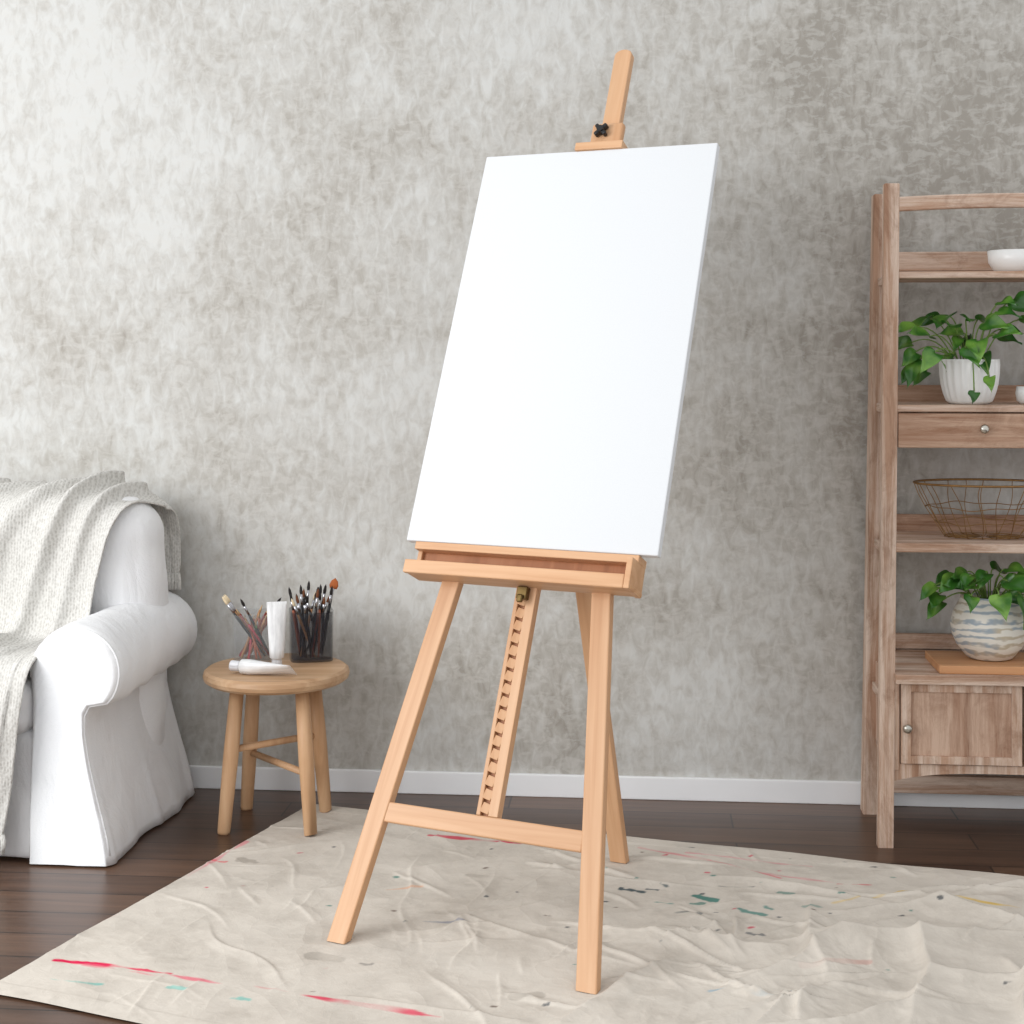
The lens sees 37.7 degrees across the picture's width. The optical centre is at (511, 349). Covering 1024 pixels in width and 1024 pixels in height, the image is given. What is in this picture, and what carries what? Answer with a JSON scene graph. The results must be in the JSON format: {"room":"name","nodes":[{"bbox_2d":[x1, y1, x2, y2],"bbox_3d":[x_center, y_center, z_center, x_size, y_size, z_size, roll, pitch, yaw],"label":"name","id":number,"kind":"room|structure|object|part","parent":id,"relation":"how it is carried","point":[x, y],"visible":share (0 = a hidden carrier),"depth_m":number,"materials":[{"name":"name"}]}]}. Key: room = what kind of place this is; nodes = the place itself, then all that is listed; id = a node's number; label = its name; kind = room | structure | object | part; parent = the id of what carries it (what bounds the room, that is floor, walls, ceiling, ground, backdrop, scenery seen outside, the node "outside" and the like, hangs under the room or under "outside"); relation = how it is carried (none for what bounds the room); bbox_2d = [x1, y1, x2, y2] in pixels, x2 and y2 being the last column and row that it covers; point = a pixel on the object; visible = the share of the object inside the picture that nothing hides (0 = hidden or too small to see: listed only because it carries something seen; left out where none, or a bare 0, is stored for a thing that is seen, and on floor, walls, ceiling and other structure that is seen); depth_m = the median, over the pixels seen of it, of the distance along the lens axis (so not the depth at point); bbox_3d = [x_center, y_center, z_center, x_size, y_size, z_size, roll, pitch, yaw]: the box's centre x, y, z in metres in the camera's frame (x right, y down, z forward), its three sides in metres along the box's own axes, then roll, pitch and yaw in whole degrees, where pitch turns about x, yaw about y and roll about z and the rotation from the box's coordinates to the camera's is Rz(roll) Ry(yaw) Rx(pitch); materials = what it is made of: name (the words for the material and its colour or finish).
{"room":"art studio","nodes":[
{"label":"art studio","id":0,"kind":"room"},
{"bbox_2d":[0,0,1023,780],"bbox_3d":[-0.394,-0.150,4.474,7.200,2.900,0.121,0,0,5],"label":"wall","id":1,"kind":"structure","parent":0,"point":[235,234],"depth_m":4.40,"materials":[{"name":"paint"}]},
{"bbox_2d":[189,765,1023,808],"bbox_3d":[-0.399,1.267,4.408,7.200,0.066,0.018,0,0,5],"label":"baseboard","id":2,"kind":"structure","parent":1,"relation":"attached to","point":[203,776],"depth_m":4.34,"materials":[{"name":"white paint"}]},
{"bbox_2d":[0,788,1023,1023],"bbox_3d":[-0.601,1.325,2.023,7.200,0.050,4.800,0,0,5],"label":"floor","id":3,"kind":"structure","parent":0,"point":[43,907],"depth_m":3.98,"materials":[{"name":"brown wood"}]},
{"bbox_2d":[0,496,197,865],"bbox_3d":[-1.499,0.850,4.106,1.110,0.903,0.687,0,0,6],"label":"armchair","id":4,"kind":"object","parent":3,"relation":"on","point":[101,761],"visible":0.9,"depth_m":3.84,"materials":[{"name":"white fabric"}]},
{"bbox_2d":[17,670,32,734],"bbox_3d":[-1.504,0.906,4.025,0.645,0.186,0.520,0,0,6],"label":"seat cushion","id":5,"kind":"object","parent":4,"relation":"on","point":[25,725],"depth_m":3.79,"materials":[{"name":"white fabric"}]},
{"bbox_2d":[0,470,180,854],"bbox_3d":[-1.401,0.801,4.061,0.801,0.911,0.763,0,0,6],"label":"throw blanket","id":6,"kind":"object","parent":4,"relation":"on","point":[54,534],"visible":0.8,"depth_m":4.10,"materials":[{"name":"fabric"}]},
{"bbox_3d":[-1.070,0.995,4.082,0.250,0.603,0.630,0,0,6],"label":"armrest","id":7,"kind":"part","parent":4,"relation":"part of","materials":[{"name":"white fabric"}]},
{"bbox_3d":[-1.479,0.841,4.291,1.003,0.885,0.308,0,0,6],"label":"backrest","id":8,"kind":"part","parent":4,"relation":"part of","materials":[{"name":"white fabric"}]},
{"bbox_2d":[202,653,349,835],"bbox_3d":[-0.647,1.087,4.125,0.400,0.430,0.400,0,0,0],"label":"stool","id":9,"kind":"object","parent":3,"relation":"on","point":[317,674],"visible":0.94,"depth_m":4.03,"materials":[{"name":"brown wood"}]},
{"bbox_3d":[-0.758,1.104,4.045,0.075,0.396,0.042,0,0,-42],"label":"leg","id":10,"kind":"part","parent":9,"relation":"part of","materials":[{"name":"brown wood"}]},
{"bbox_3d":[-0.738,1.104,4.233,0.076,0.396,0.042,0,0,45],"label":"leg","id":11,"kind":"part","parent":9,"relation":"part of","materials":[{"name":"brown wood"}]},
{"bbox_2d":[229,659,296,674],"bbox_3d":[-0.669,0.851,4.017,0.184,0.041,0.043,0,0,18],"label":"paint tube","id":12,"kind":"object","parent":9,"relation":"on","point":[244,666],"visible":1,"depth_m":4.00,"materials":[{"name":"white plastic"}]},
{"bbox_3d":[-0.647,0.891,4.125,0.400,0.038,0.400,0,0,0],"label":"seat","id":13,"kind":"part","parent":9,"relation":"part of","materials":[{"name":"brown wood"}]},
{"bbox_2d":[267,601,286,663],"bbox_3d":[-0.642,0.779,4.095,0.041,0.184,0.041,0,0,32],"label":"paint tube","id":14,"kind":"object","parent":9,"relation":"on","point":[276,611],"visible":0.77,"depth_m":4.08,"materials":[{"name":"white plastic"}]},
{"bbox_3d":[-0.552,1.103,4.020,0.077,0.394,0.042,0,0,44],"label":"leg","id":15,"kind":"part","parent":9,"relation":"part of","materials":[{"name":"brown wood"}]},
{"bbox_3d":[-0.540,1.103,4.207,0.074,0.394,0.042,0,0,-44],"label":"leg","id":16,"kind":"part","parent":9,"relation":"part of","materials":[{"name":"brown wood"}]},
{"bbox_3d":[-0.726,0.806,4.235,0.120,0.132,0.120,0,0,-5],"label":"brush holder","id":17,"kind":"object","parent":9,"relation":"on","visible":0},
{"bbox_2d":[222,597,265,655],"bbox_3d":[-0.755,0.778,4.223,0.122,0.172,0.009,0,0,-7],"label":"paintbrush","id":18,"kind":"object","parent":17,"relation":"in","point":[223,598],"visible":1,"depth_m":4.22,"materials":[{"name":"wood"}]},
{"bbox_3d":[-0.740,0.801,4.224,0.009,0.152,0.009,-35,3,2],"label":"handle","id":19,"kind":"part","parent":18,"relation":"part of","materials":[{"name":"wood"}]},
{"bbox_2d":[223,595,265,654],"bbox_3d":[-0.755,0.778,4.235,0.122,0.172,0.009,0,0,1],"label":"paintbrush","id":20,"kind":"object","parent":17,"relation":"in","point":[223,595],"visible":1,"depth_m":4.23,"materials":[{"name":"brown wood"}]},
{"bbox_3d":[-0.740,0.801,4.235,0.009,0.152,0.009,-35,0,0],"label":"handle","id":21,"kind":"part","parent":20,"relation":"part of","materials":[{"name":"wood"}]},
{"bbox_2d":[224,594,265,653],"bbox_3d":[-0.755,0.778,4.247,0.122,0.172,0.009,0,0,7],"label":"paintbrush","id":22,"kind":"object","parent":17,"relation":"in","point":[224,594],"visible":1,"depth_m":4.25,"materials":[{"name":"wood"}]},
{"bbox_2d":[240,606,261,657],"bbox_3d":[-0.737,0.797,4.245,0.007,0.138,0.094,0,0,31],"label":"pencil","id":23,"kind":"object","parent":17,"relation":"in","point":[260,609],"visible":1,"depth_m":4.23,"materials":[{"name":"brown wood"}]},
{"bbox_2d":[248,616,254,658],"bbox_3d":[-0.736,0.810,4.235,0.007,0.110,0.088,0,0,0],"label":"pencil","id":24,"kind":"object","parent":17,"relation":"in","point":[250,643],"visible":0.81,"depth_m":4.22,"materials":[{"name":"brown wood"}]},
{"bbox_2d":[236,609,269,655],"bbox_3d":[-0.729,0.798,4.230,0.099,0.136,0.007,0,0,-4],"label":"pencil","id":25,"kind":"object","parent":17,"relation":"in","point":[238,612],"visible":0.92,"depth_m":4.23,"materials":[{"name":"brown wood"}]},
{"bbox_2d":[244,616,261,658],"bbox_3d":[-0.730,0.809,4.224,0.080,0.113,0.006,0,0,42],"label":"pencil","id":26,"kind":"object","parent":17,"relation":"in","point":[253,639],"visible":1,"depth_m":4.21,"materials":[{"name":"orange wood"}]},
{"bbox_2d":[239,611,266,654],"bbox_3d":[-0.730,0.799,4.250,0.090,0.133,0.008,0,0,-22],"label":"pencil","id":27,"kind":"object","parent":17,"relation":"in","point":[265,614],"visible":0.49,"depth_m":4.26,"materials":[{"name":"brown wood"}]},
{"bbox_2d":[250,614,257,658],"bbox_3d":[-0.729,0.808,4.229,0.006,0.114,0.083,0,0,-22],"label":"pencil","id":28,"kind":"object","parent":17,"relation":"in","point":[255,650],"visible":0.55,"depth_m":4.21,"materials":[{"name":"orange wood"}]},
{"bbox_2d":[240,599,268,651],"bbox_3d":[-0.720,0.778,4.210,0.008,0.173,0.105,0,0,44],"label":"paintbrush","id":29,"kind":"object","parent":17,"relation":"in","point":[242,602],"visible":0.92,"depth_m":4.20,"materials":[{"name":"wood"}]},
{"bbox_3d":[-0.711,0.801,4.220,0.009,0.146,0.009,-19,22,8],"label":"handle","id":30,"kind":"part","parent":29,"relation":"part of","materials":[{"name":"wood"}]},
{"bbox_2d":[246,621,262,643],"bbox_3d":[-0.715,0.810,4.223,0.085,0.110,0.006,0,0,-45],"label":"pencil","id":31,"kind":"object","parent":17,"relation":"in","point":[248,624],"visible":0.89,"depth_m":4.21,"materials":[{"name":"brown wood"}]},
{"bbox_2d":[244,621,267,654],"bbox_3d":[-0.716,0.803,4.245,0.098,0.124,0.007,0,0,23],"label":"pencil","id":32,"kind":"object","parent":17,"relation":"in","point":[266,623],"visible":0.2,"depth_m":4.24,"materials":[{"name":"orange wood"}]},
{"bbox_2d":[251,615,266,653],"bbox_3d":[-0.716,0.803,4.236,0.007,0.125,0.102,0,0,-37],"label":"pencil","id":33,"kind":"object","parent":17,"relation":"in","point":[265,618],"visible":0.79,"depth_m":4.21,"materials":[{"name":"brown wood"}]},
{"bbox_2d":[258,613,262,653],"bbox_3d":[-0.710,0.800,4.235,0.007,0.131,0.088,0,0,-3],"label":"pencil","id":34,"kind":"object","parent":17,"relation":"in","point":[259,618],"visible":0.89,"depth_m":4.21,"materials":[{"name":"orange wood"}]},
{"bbox_3d":[-0.568,0.803,4.240,0.122,0.138,0.122,0,0,-12],"label":"brush holder","id":35,"kind":"object","parent":9,"relation":"on","visible":0},
{"bbox_2d":[290,593,299,651],"bbox_3d":[-0.610,0.773,4.228,0.008,0.182,0.040,0,0,41],"label":"paintbrush","id":36,"kind":"object","parent":35,"relation":"in","point":[293,612],"visible":1,"depth_m":4.22,"materials":[{"name":"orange wood"}]},
{"bbox_3d":[-0.608,0.798,4.231,0.008,0.134,0.008,-7,9,1],"label":"handle","id":37,"kind":"part","parent":36,"relation":"part of","materials":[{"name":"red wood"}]},
{"bbox_2d":[288,588,301,647],"bbox_3d":[-0.612,0.766,4.250,0.044,0.194,0.008,0,0,-18],"label":"paintbrush","id":38,"kind":"object","parent":35,"relation":"in","point":[289,589],"visible":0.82,"depth_m":4.25,"materials":[{"name":"wood"}]},
{"bbox_3d":[-0.607,0.793,4.252,0.008,0.144,0.008,-11,4,1],"label":"handle","id":39,"kind":"part","parent":38,"relation":"part of","materials":[{"name":"brown wood"}]},
{"bbox_2d":[296,594,306,657],"bbox_3d":[-0.597,0.780,4.252,0.008,0.167,0.095,0,0,-26],"label":"paintbrush","id":40,"kind":"object","parent":35,"relation":"in","point":[296,594],"visible":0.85,"depth_m":4.25,"materials":[{"name":"wood"}]},
{"bbox_3d":[-0.591,0.803,4.241,0.008,0.139,0.008,-11,-26,-6],"label":"handle","id":41,"kind":"part","parent":40,"relation":"part of","materials":[{"name":"brown wood"}]},
{"bbox_2d":[299,585,304,656],"bbox_3d":[-0.589,0.762,4.222,0.009,0.202,0.027,0,0,-40],"label":"paintbrush","id":42,"kind":"object","parent":35,"relation":"in","point":[300,589],"visible":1,"depth_m":4.22,"materials":[{"name":"wood"}]},
{"bbox_3d":[-0.587,0.790,4.219,0.009,0.148,0.009,-4,-5,0],"label":"handle","id":43,"kind":"part","parent":42,"relation":"part of","materials":[{"name":"black wood"}]},
{"bbox_2d":[299,589,304,654],"bbox_3d":[-0.595,0.770,4.248,0.008,0.187,0.025,0,0,22],"label":"paintbrush","id":44,"kind":"object","parent":35,"relation":"in","point":[303,589],"visible":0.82,"depth_m":4.24,"materials":[{"name":"wood"}]},
{"bbox_3d":[-0.596,0.796,4.246,0.008,0.136,0.008,2,-6,0],"label":"handle","id":45,"kind":"part","parent":44,"relation":"part of","materials":[{"name":"brown wood"}]},
{"bbox_2d":[291,598,315,657],"bbox_3d":[-0.585,0.779,4.205,0.068,0.169,0.008,0,0,-14],"label":"paintbrush","id":46,"kind":"object","parent":35,"relation":"in","point":[292,601],"visible":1,"depth_m":4.20,"materials":[{"name":"brown wood"}]},
{"bbox_3d":[-0.576,0.802,4.207,0.008,0.132,0.008,-21,5,2],"label":"handle","id":47,"kind":"part","parent":46,"relation":"part of","materials":[{"name":"brown wood"}]},
{"bbox_2d":[301,596,307,656],"bbox_3d":[-0.583,0.777,4.216,0.021,0.173,0.007,0,0,15],"label":"paintbrush","id":48,"kind":"object","parent":35,"relation":"in","point":[307,596],"visible":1,"depth_m":4.21,"materials":[{"name":"wood"}]},
{"bbox_3d":[-0.585,0.801,4.217,0.008,0.126,0.008,5,2,0],"label":"handle","id":49,"kind":"part","parent":48,"relation":"part of","materials":[{"name":"brown wood"}]},
{"bbox_2d":[296,595,313,657],"bbox_3d":[-0.583,0.778,4.229,0.068,0.170,0.008,0,0,35],"label":"paintbrush","id":50,"kind":"object","parent":35,"relation":"in","point":[297,599],"visible":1,"depth_m":4.24,"materials":[{"name":"wood"}]},
{"bbox_2d":[303,597,311,657],"bbox_3d":[-0.572,0.776,4.196,0.008,0.176,0.035,0,0,35],"label":"paintbrush","id":51,"kind":"object","parent":35,"relation":"in","point":[304,602],"visible":1,"depth_m":4.19,"materials":[{"name":"wood"}]},
{"bbox_3d":[-0.570,0.800,4.200,0.008,0.130,0.008,-6,9,1],"label":"handle","id":52,"kind":"part","parent":51,"relation":"part of","materials":[{"name":"brown wood"}]},
{"bbox_2d":[305,581,309,643],"bbox_3d":[-0.587,0.762,4.282,0.009,0.203,0.046,0,0,12],"label":"paintbrush","id":53,"kind":"object","parent":35,"relation":"in","point":[308,584],"visible":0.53,"depth_m":4.29,"materials":[{"name":"metal"}]},
{"bbox_2d":[300,592,315,655],"bbox_3d":[-0.578,0.776,4.255,0.008,0.175,0.071,0,0,31],"label":"paintbrush","id":54,"kind":"object","parent":35,"relation":"in","point":[313,601],"visible":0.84,"depth_m":4.26,"materials":[{"name":"brown wood"}]},
{"bbox_3d":[-0.583,0.800,4.248,0.008,0.136,0.008,11,-18,4],"label":"handle","id":55,"kind":"part","parent":54,"relation":"part of","materials":[{"name":"brown wood"}]},
{"bbox_2d":[309,589,318,657],"bbox_3d":[-0.554,0.764,4.197,0.040,0.199,0.008,0,0,45],"label":"paintbrush","id":56,"kind":"object","parent":35,"relation":"in","point":[317,592],"visible":1,"depth_m":4.19,"materials":[{"name":"wood"}]},
{"bbox_3d":[-0.557,0.791,4.200,0.009,0.147,0.009,7,7,-1],"label":"handle","id":57,"kind":"part","parent":56,"relation":"part of","materials":[{"name":"black wood"}]},
{"bbox_2d":[305,595,322,654],"bbox_3d":[-0.557,0.774,4.221,0.008,0.180,0.065,0,0,41],"label":"paintbrush","id":58,"kind":"object","parent":35,"relation":"in","point":[306,598],"visible":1,"depth_m":4.21,"materials":[{"name":"wood"}]},
{"bbox_3d":[-0.552,0.798,4.227,0.008,0.138,0.008,-12,15,3],"label":"handle","id":59,"kind":"part","parent":58,"relation":"part of","materials":[{"name":"brown wood"}]},
{"bbox_2d":[312,587,318,657],"bbox_3d":[-0.553,0.764,4.216,0.022,0.198,0.008,0,0,-45],"label":"paintbrush","id":60,"kind":"object","parent":35,"relation":"in","point":[317,587],"visible":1,"depth_m":4.21,"materials":[{"name":"wood"}]},
{"bbox_3d":[-0.555,0.792,4.214,0.009,0.144,0.008,4,-3,0],"label":"handle","id":61,"kind":"part","parent":60,"relation":"part of","materials":[{"name":"black wood"}]},
{"bbox_2d":[314,593,317,647],"bbox_3d":[-0.555,0.776,4.265,0.014,0.174,0.007,0,0,15],"label":"paintbrush","id":62,"kind":"object","parent":35,"relation":"in","point":[315,593],"visible":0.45,"depth_m":4.26,"materials":[{"name":"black wood"}]},
{"bbox_2d":[306,597,328,650],"bbox_3d":[-0.554,0.781,4.274,0.075,0.166,0.008,0,0,-15],"label":"paintbrush","id":63,"kind":"object","parent":35,"relation":"in","point":[327,601],"visible":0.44,"depth_m":4.28,"materials":[{"name":"wood"}]},
{"bbox_2d":[318,592,320,656],"bbox_3d":[-0.543,0.772,4.226,0.008,0.182,0.017,0,0,15],"label":"paintbrush","id":64,"kind":"object","parent":35,"relation":"in","point":[319,611],"visible":0.99,"depth_m":4.22,"materials":[{"name":"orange wood"}]},
{"bbox_2d":[318,584,321,630],"bbox_3d":[-0.546,0.763,4.258,0.009,0.201,0.021,0,0,-27],"label":"paintbrush","id":65,"kind":"object","parent":35,"relation":"in","point":[320,587],"visible":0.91,"depth_m":4.25,"materials":[{"name":"metal"}]},
{"bbox_2d":[314,585,326,652],"bbox_3d":[-0.545,0.761,4.248,0.009,0.205,0.064,0,0,-42],"label":"paintbrush","id":66,"kind":"object","parent":35,"relation":"in","point":[325,586],"visible":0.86,"depth_m":4.24,"materials":[{"name":"wood"}]},
{"bbox_3d":[-0.550,0.789,4.254,0.009,0.155,0.009,11,13,-2],"label":"handle","id":67,"kind":"part","parent":66,"relation":"part of","materials":[{"name":"brown wood"}]},
{"bbox_2d":[321,597,324,648],"bbox_3d":[-0.533,0.775,4.222,0.008,0.176,0.071,0,0,-14],"label":"paintbrush","id":68,"kind":"object","parent":35,"relation":"in","point":[323,602],"visible":1,"depth_m":4.21,"materials":[{"name":"wood"}]},
{"bbox_3d":[-0.535,0.800,4.231,0.008,0.137,0.008,5,21,-2],"label":"handle","id":69,"kind":"part","parent":68,"relation":"part of","materials":[{"name":"black wood"}]},
{"bbox_2d":[322,587,332,652],"bbox_3d":[-0.522,0.763,4.236,0.047,0.201,0.009,0,0,44],"label":"paintbrush","id":70,"kind":"object","parent":35,"relation":"in","point":[331,589],"visible":1,"depth_m":4.23,"materials":[{"name":"wood"}]},
{"bbox_3d":[-0.527,0.791,4.239,0.009,0.149,0.009,9,8,-1],"label":"handle","id":71,"kind":"part","parent":70,"relation":"part of","materials":[{"name":"black wood"}]},
{"bbox_2d":[319,578,337,653],"bbox_3d":[-0.522,0.755,4.258,0.058,0.217,0.009,0,0,14],"label":"paintbrush","id":72,"kind":"object","parent":35,"relation":"in","point":[334,583],"visible":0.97,"depth_m":4.25,"materials":[{"name":"wood"}]},
{"bbox_2d":[0,804,1023,1023],"bbox_3d":[0.409,1.269,3.251,2.605,0.056,1.513,0,0,21],"label":"cloth","id":73,"kind":"object","parent":3,"relation":"on","point":[451,928],"visible":0.95,"depth_m":3.26,"materials":[{"name":"fabric"}]},
{"bbox_2d":[327,50,646,993],"bbox_3d":[0.086,0.248,3.579,0.639,2.093,0.953,0,0,26],"label":"easel","id":74,"kind":"object","parent":73,"relation":"on","point":[595,578],"visible":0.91,"depth_m":3.35,"materials":[{"name":"brown wood"}]},
{"bbox_3d":[-0.109,0.456,3.574,0.046,1.868,0.026,8,-20,28],"label":"leg","id":75,"kind":"part","parent":74,"relation":"part of","materials":[{"name":"brown wood"}]},
{"bbox_2d":[403,541,646,598],"bbox_3d":[0.023,0.497,3.439,0.567,0.086,0.086,0,-24,26],"label":"tray","id":76,"kind":"object","parent":74,"relation":"on","point":[531,571],"depth_m":3.42,"materials":[{"name":"brown wood"}]},
{"bbox_2d":[407,143,719,557],"bbox_3d":[0.131,-0.024,3.646,0.636,0.972,0.448,0,0,26],"label":"canvas","id":77,"kind":"object","parent":74,"relation":"on","point":[555,424],"visible":1,"depth_m":3.62},
{"bbox_3d":[0.211,0.456,3.421,0.046,1.867,0.026,-7,-27,22],"label":"leg","id":78,"kind":"part","parent":74,"relation":"part of","materials":[{"name":"brown wood"}]},
{"bbox_3d":[0.229,-0.566,3.860,0.034,0.034,0.022,0,-24,26],"label":"knob","id":79,"kind":"part","parent":74,"relation":"part of","materials":[{"name":"black plastic"}]},
{"bbox_3d":[0.194,0.689,3.745,0.044,1.233,0.026,-5,6,26],"label":"leg","id":80,"kind":"part","parent":74,"relation":"part of","materials":[{"name":"brown wood"}]},
{"bbox_2d":[860,183,1023,847],"bbox_3d":[1.342,0.429,4.052,0.746,1.743,0.358,0,0,5],"label":"shelving unit","id":81,"kind":"object","parent":3,"relation":"on","point":[922,727],"visible":0.98,"depth_m":3.95,"materials":[{"name":"brown wood"}]},
{"bbox_3d":[1.022,0.432,4.227,0.040,1.738,0.056,1,0,5],"label":"post","id":82,"kind":"part","parent":81,"relation":"part of","materials":[{"name":"brown wood"}]},
{"bbox_3d":[1.005,0.940,4.082,0.014,0.024,0.247,0,0,5],"label":"rail","id":83,"kind":"part","parent":81,"relation":"part of","materials":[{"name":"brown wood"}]},
{"bbox_3d":[1.012,0.540,4.089,0.014,0.024,0.232,0,0,5],"label":"rail","id":84,"kind":"part","parent":81,"relation":"part of","materials":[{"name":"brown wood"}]},
{"bbox_3d":[1.018,0.160,4.095,0.014,0.024,0.218,0,0,5],"label":"rail","id":85,"kind":"part","parent":81,"relation":"part of","materials":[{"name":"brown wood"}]},
{"bbox_3d":[1.024,-0.190,4.101,0.014,0.024,0.204,0,0,5],"label":"rail","id":86,"kind":"part","parent":81,"relation":"part of","materials":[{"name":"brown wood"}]},
{"bbox_3d":[0.994,0.429,3.963,0.040,1.744,0.032,1,-2,5],"label":"post","id":87,"kind":"part","parent":81,"relation":"part of","materials":[{"name":"brown wood"}]},
{"bbox_3d":[1.031,0.987,3.910,0.025,0.025,0.024,0,0,5],"label":"knob","id":88,"kind":"part","parent":81,"relation":"part of","materials":[{"name":"metal"}]},
{"bbox_3d":[1.355,-0.249,4.205,0.621,0.054,0.018,0,0,5],"label":"rail","id":89,"kind":"part","parent":81,"relation":"part of","materials":[{"name":"brown wood"}]},
{"bbox_3d":[1.342,0.858,4.048,0.659,0.025,0.347,0,0,5],"label":"shelf","id":90,"kind":"part","parent":81,"relation":"part of","materials":[{"name":"brown wood"}]},
{"bbox_3d":[1.356,0.821,4.216,0.654,0.042,0.020,0,0,5],"label":"rail","id":91,"kind":"part","parent":81,"relation":"part of","materials":[{"name":"brown wood"}]},
{"bbox_3d":[1.343,0.520,4.061,0.644,0.024,0.290,0,0,5],"label":"shelf","id":92,"kind":"part","parent":81,"relation":"part of","materials":[{"name":"brown wood"}]},
{"bbox_3d":[1.333,0.212,3.943,0.628,0.091,0.020,0,0,5],"label":"drawer","id":93,"kind":"part","parent":81,"relation":"part of","materials":[{"name":"brown wood"}]},
{"bbox_3d":[1.355,0.488,4.205,0.644,0.053,0.018,0,0,5],"label":"rail","id":94,"kind":"part","parent":81,"relation":"part of","materials":[{"name":"brown wood"}]},
{"bbox_2d":[898,291,1023,403],"bbox_3d":[1.203,-0.006,3.988,0.368,0.301,0.235,0,0,-20],"label":"potted plant","id":95,"kind":"object","parent":81,"relation":"on","point":[974,379],"visible":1,"depth_m":3.98,"materials":[{"name":"green plant"}]},
{"bbox_3d":[1.230,0.085,4.036,0.159,0.120,0.158,0,0,5],"label":"pot","id":96,"kind":"part","parent":95,"relation":"part of","materials":[{"name":"white ceramic"}]},
{"bbox_3d":[1.343,0.154,4.068,0.633,0.018,0.276,0,0,5],"label":"shelf","id":97,"kind":"part","parent":81,"relation":"part of","materials":[{"name":"brown wood"}]},
{"bbox_3d":[1.173,0.978,3.918,0.309,0.209,0.018,0,0,5],"label":"door","id":98,"kind":"part","parent":81,"relation":"part of","materials":[{"name":"brown wood"}]},
{"bbox_3d":[1.355,0.124,4.205,0.632,0.051,0.018,0,0,5],"label":"rail","id":99,"kind":"part","parent":81,"relation":"part of","materials":[{"name":"brown wood"}]},
{"bbox_3d":[1.334,-0.391,3.959,0.616,0.046,0.020,0,0,5],"label":"rail","id":100,"kind":"part","parent":81,"relation":"part of","materials":[{"name":"brown wood"}]},
{"bbox_3d":[1.344,-0.199,4.076,0.622,0.018,0.261,0,0,5],"label":"shelf","id":101,"kind":"part","parent":81,"relation":"part of","materials":[{"name":"brown wood"}]},
{"bbox_2d":[913,478,1023,539],"bbox_3d":[1.280,0.432,4.067,0.378,0.149,0.234,0,0,5],"label":"wire basket","id":102,"kind":"object","parent":81,"relation":"on","point":[996,535],"visible":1,"depth_m":4.07,"materials":[{"name":"gold metal"}]},
{"bbox_2d":[925,651,1023,674],"bbox_3d":[1.272,0.834,3.997,0.300,0.022,0.200,0,0,5],"label":"wooden board","id":103,"kind":"object","parent":81,"relation":"on","point":[944,662],"visible":0.9,"depth_m":3.92,"materials":[{"name":"orange wood"}]},
{"bbox_2d":[919,561,1023,661],"bbox_3d":[1.276,0.692,3.947,0.304,0.260,0.298,0,0,-42],"label":"potted plant","id":104,"kind":"object","parent":103,"relation":"on","point":[987,625],"visible":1,"depth_m":3.94,"materials":[{"name":"green plant"}]},
{"bbox_3d":[1.276,0.739,4.010,0.202,0.168,0.202,0,0,5],"label":"pot","id":105,"kind":"part","parent":104,"relation":"part of","materials":[{"name":"grey ceramic"}]},
{"bbox_3d":[1.237,0.207,3.930,0.025,0.025,0.024,0,0,5],"label":"knob","id":106,"kind":"part","parent":81,"relation":"part of","materials":[{"name":"metal"}]},
{"bbox_2d":[987,249,1023,270],"bbox_3d":[1.368,-0.239,4.064,0.154,0.061,0.154,0,0,5],"label":"bowl","id":107,"kind":"object","parent":81,"relation":"on","point":[1002,259],"visible":0.76,"depth_m":4.01,"materials":[{"name":"white ceramic"}]},
{"bbox_2d":[1015,386,1023,403],"bbox_3d":[1.389,0.121,4.033,0.068,0.046,0.068,0,0,5],"label":"cup","id":108,"kind":"object","parent":81,"relation":"on","point":[1019,392],"visible":1,"depth_m":4.02,"materials":[{"name":"white ceramic"}]},
{"bbox_3d":[1.486,0.978,3.892,0.309,0.209,0.018,0,0,5],"label":"door","id":109,"kind":"part","parent":81,"relation":"part of","materials":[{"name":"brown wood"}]}
]}

